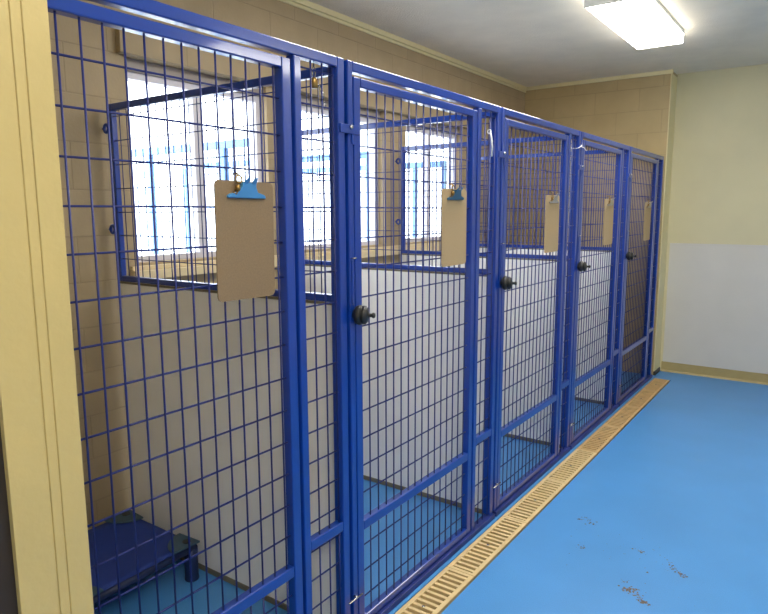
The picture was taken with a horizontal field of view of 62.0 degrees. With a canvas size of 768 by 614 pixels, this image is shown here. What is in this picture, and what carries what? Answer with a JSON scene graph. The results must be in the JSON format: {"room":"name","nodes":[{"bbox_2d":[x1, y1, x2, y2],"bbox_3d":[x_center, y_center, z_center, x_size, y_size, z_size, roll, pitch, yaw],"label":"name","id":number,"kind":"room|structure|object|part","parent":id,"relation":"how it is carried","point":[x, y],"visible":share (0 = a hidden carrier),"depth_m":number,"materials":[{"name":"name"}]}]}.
{"room":"dog kennel","nodes":[
{"label":"dog kennel","id":0,"kind":"room"},
{"bbox_2d":[48,0,524,529],"bbox_3d":[-1.077,-0.345,3.437,0.130,2.900,9.600,6,10,35],"label":"wall","id":1,"kind":"structure","parent":0,"point":[278,19],"depth_m":3.08,"materials":[{"name":"beige paint"}]},
{"bbox_2d":[126,57,261,261],"bbox_3d":[-1.016,-0.762,3.484,0.078,0.980,0.920,6,10,35],"label":"window","id":2,"kind":"structure","parent":1,"relation":"in","point":[133,76],"depth_m":3.46,"materials":[{"name":"metal"}]},
{"bbox_2d":[131,242,440,277],"bbox_3d":[-0.225,-0.374,4.502,0.045,0.067,3.450,6,10,35],"label":"trim","id":3,"kind":"structure","parent":1,"relation":"attached to","point":[364,251],"depth_m":3.43,"materials":[{"name":"beige paint"}]},
{"bbox_2d":[115,29,466,128],"bbox_3d":[-0.229,-1.477,4.346,0.035,0.174,3.475,6,10,35],"label":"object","id":4,"kind":"structure","parent":1,"relation":"attached to","point":[134,42],"depth_m":3.42,"materials":[{"name":"beige"}]},
{"bbox_2d":[301,95,379,249],"bbox_3d":[-0.325,-0.909,4.454,0.078,0.980,0.920,6,10,35],"label":"window","id":5,"kind":"structure","parent":1,"relation":"in","point":[363,119],"depth_m":4.75,"materials":[{"name":"glass"}]},
{"bbox_2d":[279,0,526,92],"bbox_3d":[-0.222,-1.915,4.303,0.025,0.055,5.970,6,10,35],"label":"trim","id":6,"kind":"structure","parent":1,"relation":"attached to","point":[306,5],"depth_m":4.70,"materials":[{"name":"beige paint"}]},
{"bbox_2d":[406,118,457,241],"bbox_3d":[0.372,-1.057,5.433,0.078,0.980,0.910,6,10,35],"label":"window","id":7,"kind":"structure","parent":1,"relation":"in","point":[427,131],"depth_m":5.44,"materials":[{"name":"metal"}]},
{"bbox_2d":[93,371,767,613],"bbox_3d":[0.780,1.324,2.366,4.660,0.100,9.600,6,10,35],"label":"floor","id":8,"kind":"structure","parent":0,"point":[686,477],"depth_m":3.25,"materials":[{"name":"blue plastic"}]},
{"bbox_2d":[88,510,199,604],"bbox_3d":[-1.200,1.132,2.752,0.540,0.180,0.590,6,10,35],"label":"cot","id":9,"kind":"object","parent":8,"relation":"on","point":[104,533],"visible":0.38,"depth_m":2.79,"materials":[{"name":"plastic"}]},
{"bbox_3d":[-0.854,1.135,2.832,0.064,0.150,0.064,6,10,35],"label":"leg","id":10,"kind":"part","parent":9,"relation":"part of","materials":[{"name":"plastic"}]},
{"bbox_2d":[47,0,349,613],"bbox_3d":[-0.437,0.295,1.796,0.121,2.112,1.120,6,10,35],"label":"gate","id":11,"kind":"object","parent":8,"relation":"on","point":[286,72],"visible":0.59,"depth_m":1.93,"materials":[{"name":"blue metal"}]},
{"bbox_2d":[214,172,274,301],"bbox_3d":[-0.381,-0.198,1.803,0.049,0.354,0.217,6,10,35],"label":"clipboard","id":12,"kind":"object","parent":11,"relation":"attached to","point":[244,219],"visible":1,"depth_m":1.80,"materials":[{"name":"brown wood"}]},
{"bbox_3d":[-0.369,-0.348,1.774,0.022,0.024,0.044,6,10,35],"label":"clip lever","id":13,"kind":"part","parent":12,"relation":"part of","materials":[{"name":"blue metal"}]},
{"bbox_3d":[-0.523,0.920,1.819,0.031,0.038,0.746,6,10,35],"label":"gate rail","id":14,"kind":"part","parent":11,"relation":"part of","materials":[{"name":"blue metal"}]},
{"bbox_2d":[311,63,317,88],"bbox_3d":[-0.222,-0.734,2.026,0.025,0.078,0.025,6,10,35],"label":"padlock","id":15,"kind":"object","parent":11,"relation":"hanging from","point":[314,79],"visible":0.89,"depth_m":2.02,"materials":[{"name":"brown metal"}]},
{"bbox_3d":[-0.210,0.804,2.252,0.031,0.037,0.174,6,10,35],"label":"cross rail","id":16,"kind":"part","parent":11,"relation":"part of","materials":[{"name":"blue metal"}]},
{"bbox_2d":[102,67,336,613],"bbox_3d":[-0.721,0.170,2.691,1.386,2.098,0.030,6,10,35],"label":"divider","id":17,"kind":"object","parent":8,"relation":"on","point":[130,313],"visible":0.59,"depth_m":2.71,"materials":[{"name":"blue paint"}]},
{"bbox_3d":[-0.703,-0.065,2.644,1.303,0.010,0.023,6,10,35],"label":"panel trim","id":18,"kind":"part","parent":17,"relation":"part of","materials":[{"name":"metal"}]},
{"bbox_3d":[-0.700,0.556,2.736,1.309,1.266,0.020,6,10,35],"label":"solid panel","id":19,"kind":"part","parent":17,"relation":"part of","materials":[{"name":"white plastic"}]},
{"bbox_2d":[302,112,489,513],"bbox_3d":[-0.019,0.021,3.675,1.386,2.098,0.030,6,10,35],"label":"divider","id":20,"kind":"object","parent":8,"relation":"on","point":[389,268],"visible":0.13,"depth_m":3.58,"materials":[{"name":"blue paint"}]},
{"bbox_3d":[0.001,0.407,3.720,1.309,1.266,0.020,6,10,35],"label":"solid panel","id":21,"kind":"part","parent":20,"relation":"part of","materials":[{"name":"white plastic"}]},
{"bbox_3d":[-0.002,-0.214,3.628,1.303,0.010,0.023,6,10,35],"label":"panel trim","id":22,"kind":"part","parent":20,"relation":"part of","materials":[{"name":"metal"}]},
{"bbox_3d":[0.003,0.010,3.659,1.333,2.072,0.028,6,10,35],"label":"frame","id":23,"kind":"part","parent":20,"relation":"part of","materials":[{"name":"blue paint"}]},
{"bbox_2d":[339,60,501,613],"bbox_3d":[0.228,0.154,2.729,0.121,2.112,1.248,6,10,35],"label":"gate","id":24,"kind":"object","parent":8,"relation":"on","point":[357,314],"visible":1,"depth_m":2.72,"materials":[{"name":"blue metal"}]},
{"bbox_3d":[-0.072,0.029,2.244,0.080,0.072,0.073,6,10,35],"label":"latch knob","id":25,"kind":"part","parent":24,"relation":"part of","materials":[{"name":"black plastic"}]},
{"bbox_3d":[0.153,0.776,2.768,0.031,0.038,0.838,6,10,35],"label":"gate rail","id":26,"kind":"part","parent":24,"relation":"part of","materials":[{"name":"blue metal"}]},
{"bbox_3d":[0.224,1.180,2.916,0.048,0.027,1.201,6,10,35],"label":"sill","id":27,"kind":"part","parent":24,"relation":"part of","materials":[{"name":"blue metal"}]},
{"bbox_2d":[441,183,466,266],"bbox_3d":[0.317,-0.357,2.780,0.049,0.354,0.217,6,11,35],"label":"clipboard","id":28,"kind":"object","parent":24,"relation":"attached to","point":[453,201],"visible":1,"depth_m":2.77,"materials":[{"name":"brown wood"}]},
{"bbox_3d":[0.492,0.655,3.237,0.031,0.037,0.172,6,10,35],"label":"cross rail","id":29,"kind":"part","parent":24,"relation":"part of","materials":[{"name":"blue metal"}]},
{"bbox_2d":[487,129,492,155],"bbox_3d":[0.503,-0.778,3.028,0.030,0.126,0.015,1,9,7],"label":"cable tie","id":30,"kind":"object","parent":24,"relation":"attached to","point":[490,133],"visible":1,"depth_m":3.02,"materials":[{"name":"white plastic"}]},
{"bbox_2d":[395,567,473,613],"bbox_3d":[0.173,1.241,2.648,0.141,0.025,0.594,6,10,35],"label":"drain grate","id":31,"kind":"object","parent":8,"relation":"in","point":[443,589],"visible":0.98,"depth_m":2.73,"materials":[{"name":"beige plastic"}]},
{"bbox_2d":[395,136,571,447],"bbox_3d":[0.660,-0.124,4.629,1.386,2.098,0.030,6,10,35],"label":"divider","id":32,"kind":"object","parent":8,"relation":"on","point":[464,144],"visible":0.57,"depth_m":4.45,"materials":[{"name":"blue paint"}]},
{"bbox_3d":[0.677,-0.358,4.582,1.303,0.010,0.023,6,10,35],"label":"panel trim","id":33,"kind":"part","parent":32,"relation":"part of","materials":[{"name":"metal"}]},
{"bbox_3d":[0.681,0.263,4.674,1.309,1.266,0.020,6,10,35],"label":"solid panel","id":34,"kind":"part","parent":32,"relation":"part of","materials":[{"name":"white plastic"}]},
{"bbox_2d":[447,516,526,578],"bbox_3d":[0.517,1.168,3.131,0.141,0.025,0.596,6,10,35],"label":"drain grate","id":35,"kind":"object","parent":8,"relation":"in","point":[474,559],"visible":0.96,"depth_m":3.10,"materials":[{"name":"beige plastic"}]},
{"bbox_2d":[503,478,565,525],"bbox_3d":[0.861,1.095,3.613,0.141,0.025,0.594,6,10,35],"label":"drain grate","id":36,"kind":"object","parent":8,"relation":"in","point":[534,502],"visible":0.94,"depth_m":3.59,"materials":[{"name":"beige plastic"}]},
{"bbox_2d":[492,107,580,516],"bbox_3d":[0.918,0.007,3.698,0.121,2.112,1.210,6,10,35],"label":"gate","id":37,"kind":"object","parent":8,"relation":"on","point":[501,501],"visible":0.96,"depth_m":3.73,"materials":[{"name":"blue metal"}]},
{"bbox_3d":[0.629,-0.120,3.228,0.080,0.072,0.073,6,10,35],"label":"latch knob","id":38,"kind":"part","parent":37,"relation":"part of","materials":[{"name":"black plastic"}]},
{"bbox_3d":[0.852,0.627,3.749,0.031,0.038,0.828,6,10,35],"label":"gate rail","id":39,"kind":"part","parent":37,"relation":"part of","materials":[{"name":"blue metal"}]},
{"bbox_3d":[0.914,1.033,3.885,0.048,0.027,1.163,6,10,35],"label":"sill","id":40,"kind":"part","parent":37,"relation":"part of","materials":[{"name":"blue metal"}]},
{"bbox_2d":[544,191,559,252],"bbox_3d":[0.994,-0.498,3.731,0.049,0.354,0.217,6,11,35],"label":"clipboard","id":41,"kind":"object","parent":37,"relation":"attached to","point":[552,202],"visible":1,"depth_m":3.72,"materials":[{"name":"wood"}]},
{"bbox_3d":[1.180,0.509,4.202,0.031,0.037,0.144,6,10,35],"label":"cross rail","id":42,"kind":"part","parent":37,"relation":"part of","materials":[{"name":"blue metal"}]},
{"bbox_2d":[479,150,615,404],"bbox_3d":[1.340,-0.268,5.583,1.386,2.098,0.030,6,10,35],"label":"divider","id":43,"kind":"object","parent":8,"relation":"on","point":[604,344],"visible":0.09,"depth_m":5.36,"materials":[{"name":"blue paint"}]},
{"bbox_3d":[1.357,-0.503,5.536,1.303,0.010,0.023,6,10,35],"label":"panel trim","id":44,"kind":"part","parent":43,"relation":"part of","materials":[{"name":"metal"}]},
{"bbox_3d":[1.360,0.118,5.628,1.309,1.266,0.020,6,10,35],"label":"solid panel","id":45,"kind":"part","parent":43,"relation":"part of","materials":[{"name":"white plastic"}]},
{"bbox_3d":[1.362,-0.279,5.566,1.333,2.072,0.028,6,10,35],"label":"frame","id":46,"kind":"part","parent":43,"relation":"part of","materials":[{"name":"blue paint"}]},
{"bbox_2d":[545,449,596,485],"bbox_3d":[1.204,1.022,4.096,0.141,0.025,0.596,6,10,35],"label":"drain grate","id":47,"kind":"object","parent":8,"relation":"in","point":[570,467],"visible":0.94,"depth_m":4.07,"materials":[{"name":"beige plastic"}]},
{"bbox_2d":[568,131,629,449],"bbox_3d":[1.597,-0.138,4.652,0.121,2.112,1.210,6,10,35],"label":"gate","id":48,"kind":"object","parent":8,"relation":"on","point":[622,163],"visible":0.95,"depth_m":4.73,"materials":[{"name":"blue metal"}]},
{"bbox_3d":[1.308,-0.265,4.182,0.080,0.072,0.073,6,10,35],"label":"latch knob","id":49,"kind":"part","parent":48,"relation":"part of","materials":[{"name":"black plastic"}]},
{"bbox_3d":[1.532,0.483,4.704,0.031,0.038,0.830,6,10,35],"label":"gate rail","id":50,"kind":"part","parent":48,"relation":"part of","materials":[{"name":"blue metal"}]},
{"bbox_3d":[1.594,0.889,4.839,0.048,0.027,1.163,6,10,35],"label":"sill","id":51,"kind":"part","parent":48,"relation":"part of","materials":[{"name":"blue metal"}]},
{"bbox_2d":[603,196,614,244],"bbox_3d":[1.649,-0.631,4.652,0.049,0.354,0.217,6,11,35],"label":"clipboard","id":52,"kind":"object","parent":48,"relation":"attached to","point":[609,203],"visible":1,"depth_m":4.64,"materials":[{"name":"wood"}]},
{"bbox_2d":[577,425,621,454],"bbox_3d":[1.548,0.949,4.579,0.141,0.025,0.595,6,10,35],"label":"drain grate","id":53,"kind":"object","parent":8,"relation":"in","point":[604,435],"visible":0.93,"depth_m":4.56,"materials":[{"name":"plastic"}]},
{"bbox_2d":[603,406,641,430],"bbox_3d":[1.892,0.876,5.061,0.141,0.025,0.595,6,10,35],"label":"drain grate","id":54,"kind":"object","parent":8,"relation":"in","point":[622,417],"visible":0.92,"depth_m":5.04,"materials":[{"name":"plastic"}]},
{"bbox_2d":[569,517,687,605],"bbox_3d":[1.133,1.179,2.979,0.648,0.003,0.626,6,10,35],"label":"dirt","id":55,"kind":"object","parent":8,"relation":"on","point":[680,574],"visible":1,"depth_m":2.76,"materials":[{"name":"grey soil"}]},
{"bbox_2d":[617,146,663,406],"bbox_3d":[2.278,-0.282,5.606,0.121,2.112,1.212,6,10,35],"label":"gate","id":56,"kind":"object","parent":8,"relation":"on","point":[650,277],"visible":0.92,"depth_m":5.69,"materials":[{"name":"blue metal"}]},
{"bbox_3d":[1.988,-0.409,5.136,0.080,0.072,0.073,6,10,35],"label":"latch knob","id":57,"kind":"part","parent":56,"relation":"part of","materials":[{"name":"black plastic"}]},
{"bbox_3d":[2.274,0.744,5.794,0.048,0.027,1.165,6,10,35],"label":"sill","id":58,"kind":"part","parent":56,"relation":"part of","materials":[{"name":"blue metal"}]},
{"bbox_3d":[2.208,0.339,5.652,0.031,0.038,0.817,6,10,35],"label":"gate rail","id":59,"kind":"part","parent":56,"relation":"part of","materials":[{"name":"blue metal"}]},
{"bbox_2d":[643,200,652,240],"bbox_3d":[2.323,-0.762,5.599,0.049,0.354,0.217,6,11,35],"label":"clipboard","id":60,"kind":"object","parent":56,"relation":"attached to","point":[647,216],"visible":1,"depth_m":5.59,"materials":[{"name":"wood"}]},
{"bbox_2d":[624,389,657,409],"bbox_3d":[2.236,0.803,5.543,0.141,0.025,0.594,6,10,35],"label":"drain grate","id":61,"kind":"object","parent":8,"relation":"in","point":[642,398],"visible":0.92,"depth_m":5.53,"materials":[{"name":"plastic"}]},
{"bbox_2d":[643,378,669,392],"bbox_3d":[2.548,0.736,5.981,0.141,0.025,0.486,6,10,35],"label":"drain grate","id":62,"kind":"object","parent":8,"relation":"in","point":[656,384],"visible":0.91,"depth_m":5.98,"materials":[{"name":"plastic"}]},
{"bbox_2d":[308,0,767,86],"bbox_3d":[0.793,-1.623,1.787,4.860,0.100,9.800,6,10,35],"label":"ceiling","id":63,"kind":"structure","parent":0,"point":[527,43],"depth_m":4.70,"materials":[{"name":"paint"}]},
{"bbox_2d":[584,0,684,48],"bbox_3d":[1.689,-1.897,4.231,0.332,0.084,1.232,6,10,35],"label":"ceiling light","id":64,"kind":"object","parent":63,"relation":"attached to","point":[643,24],"visible":1,"depth_m":4.13,"materials":[{"name":"white plastic"}]},
{"bbox_2d":[522,72,677,374],"bbox_3d":[2.201,-0.843,6.698,1.430,2.900,0.430,6,10,35],"label":"wall","id":65,"kind":"structure","parent":0,"point":[633,112],"depth_m":6.33,"materials":[{"name":"beige paint"}]},
{"bbox_2d":[527,69,673,90],"bbox_3d":[2.084,-2.230,6.292,1.425,0.035,0.022,6,10,35],"label":"trim","id":66,"kind":"structure","parent":65,"relation":"attached to","point":[662,72],"depth_m":6.25,"materials":[{"name":"beige paint"}]},
{"bbox_2d":[653,367,659,374],"bbox_3d":[2.736,0.644,6.410,0.018,0.040,0.220,6,10,35],"label":"baseboard","id":67,"kind":"structure","parent":65,"relation":"attached to","point":[657,370],"depth_m":6.37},
{"bbox_2d":[653,74,676,370],"bbox_3d":[2.733,-0.777,6.209,0.008,2.830,0.244,6,10,35],"label":"trim","id":68,"kind":"structure","parent":65,"relation":"attached to","point":[673,85],"depth_m":6.18,"materials":[{"name":"beige paint"}]},
{"bbox_2d":[660,64,767,370],"bbox_3d":[4.125,-0.672,5.502,3.092,2.900,0.190,6,10,35],"label":"wall","id":69,"kind":"structure","parent":0,"point":[719,190],"depth_m":5.97,"materials":[{"name":"yellow paint"}]},
{"bbox_2d":[661,361,767,384],"bbox_3d":[4.076,0.726,5.618,3.076,0.100,0.022,6,10,35],"label":"baseboard","id":70,"kind":"structure","parent":69,"relation":"attached to","point":[719,373],"depth_m":6.21,"materials":[{"name":"beige wood"}]},
{"bbox_2d":[663,243,767,373],"bbox_3d":[4.081,0.085,5.524,3.066,1.197,0.010,6,10,35],"label":"wall panel","id":71,"kind":"object","parent":69,"relation":"attached to","point":[716,316],"depth_m":6.13,"materials":[{"name":"white plastic"}]},
{"label":"outside","id":72,"kind":"structure","parent":0,"visible":0},
{"bbox_3d":[-3.133,0.643,7.278,7.430,0.070,16.000,6,10,35],"label":"ground","id":73,"kind":"structure","parent":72,"visible":0},
{"bbox_2d":[132,138,250,254],"bbox_3d":[-1.722,-0.113,4.853,2.300,2.130,0.040,6,10,35],"label":"fence","id":74,"kind":"object","parent":73,"relation":"on","point":[239,143],"visible":0.15,"depth_m":4.60,"materials":[{"name":"blue paint"}]},
{"bbox_3d":[-1.722,-0.089,4.856,0.040,2.080,0.040,6,10,35],"label":"post","id":75,"kind":"part","parent":74,"relation":"part of","materials":[{"name":"metal"}]},
{"bbox_3d":[-1.724,-0.657,4.772,2.300,1.030,0.040,6,10,35],"label":"frame","id":76,"kind":"part","parent":74,"relation":"part of","materials":[{"name":"white paint"}]},
{"bbox_3d":[-1.059,-0.022,4.394,0.040,2.080,0.040,6,10,35],"label":"post","id":77,"kind":"part","parent":74,"relation":"part of","materials":[{"name":"blue paint"}]},
{"bbox_2d":[182,151,369,251],"bbox_3d":[-1.036,-0.259,5.814,2.300,2.130,0.040,6,10,35],"label":"fence","id":78,"kind":"object","parent":73,"relation":"on","point":[364,156],"visible":0.13,"depth_m":5.42,"materials":[{"name":"white metal"}]},
{"bbox_3d":[-1.960,-0.327,6.462,0.040,2.080,0.040,6,10,35],"label":"post","id":79,"kind":"part","parent":78,"relation":"part of","materials":[{"name":"white metal"}]},
{"bbox_3d":[-1.038,-0.803,5.734,2.300,1.030,0.040,6,10,35],"label":"frame","id":80,"kind":"part","parent":78,"relation":"part of","materials":[{"name":"blue paint"}]},
{"bbox_3d":[-0.113,-0.142,5.174,0.040,2.080,0.040,6,10,35],"label":"post","id":81,"kind":"part","parent":78,"relation":"part of","materials":[{"name":"metal"}]},
{"bbox_2d":[303,161,446,238],"bbox_3d":[-0.357,-0.404,6.768,2.300,2.130,0.040,6,10,35],"label":"fence","id":82,"kind":"object","parent":73,"relation":"on","point":[412,165],"visible":0.13,"depth_m":6.20,"materials":[{"name":"white metal"}]},
{"bbox_3d":[-0.359,-0.948,6.687,2.300,1.030,0.040,6,10,35],"label":"frame","id":83,"kind":"part","parent":82,"relation":"part of","materials":[{"name":"blue paint"}]},
{"bbox_3d":[0.305,-0.313,6.310,0.040,2.080,0.040,6,10,35],"label":"post","id":84,"kind":"part","parent":82,"relation":"part of","materials":[{"name":"metal"}]},
{"bbox_3d":[0.567,-0.287,6.128,0.040,2.080,0.040,6,10,35],"label":"post","id":85,"kind":"part","parent":82,"relation":"part of","materials":[{"name":"metal"}]},
{"bbox_3d":[-0.151,0.054,0.734,4.530,2.900,0.200,6,10,35],"label":"wall","id":86,"kind":"structure","parent":0,"visible":0},
{"bbox_2d":[0,427,17,613],"bbox_3d":[-0.669,0.307,1.083,0.043,2.300,0.034,6,10,35],"label":"trim","id":87,"kind":"structure","parent":86,"relation":"attached to","point":[8,596],"depth_m":1.09,"materials":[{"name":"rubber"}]},
{"bbox_2d":[0,0,93,613],"bbox_3d":[-0.617,0.298,1.146,0.055,2.300,0.129,6,10,35],"label":"trim","id":88,"kind":"structure","parent":86,"relation":"attached to","point":[40,425],"depth_m":1.09,"materials":[{"name":"yellow paint"}]}
]}

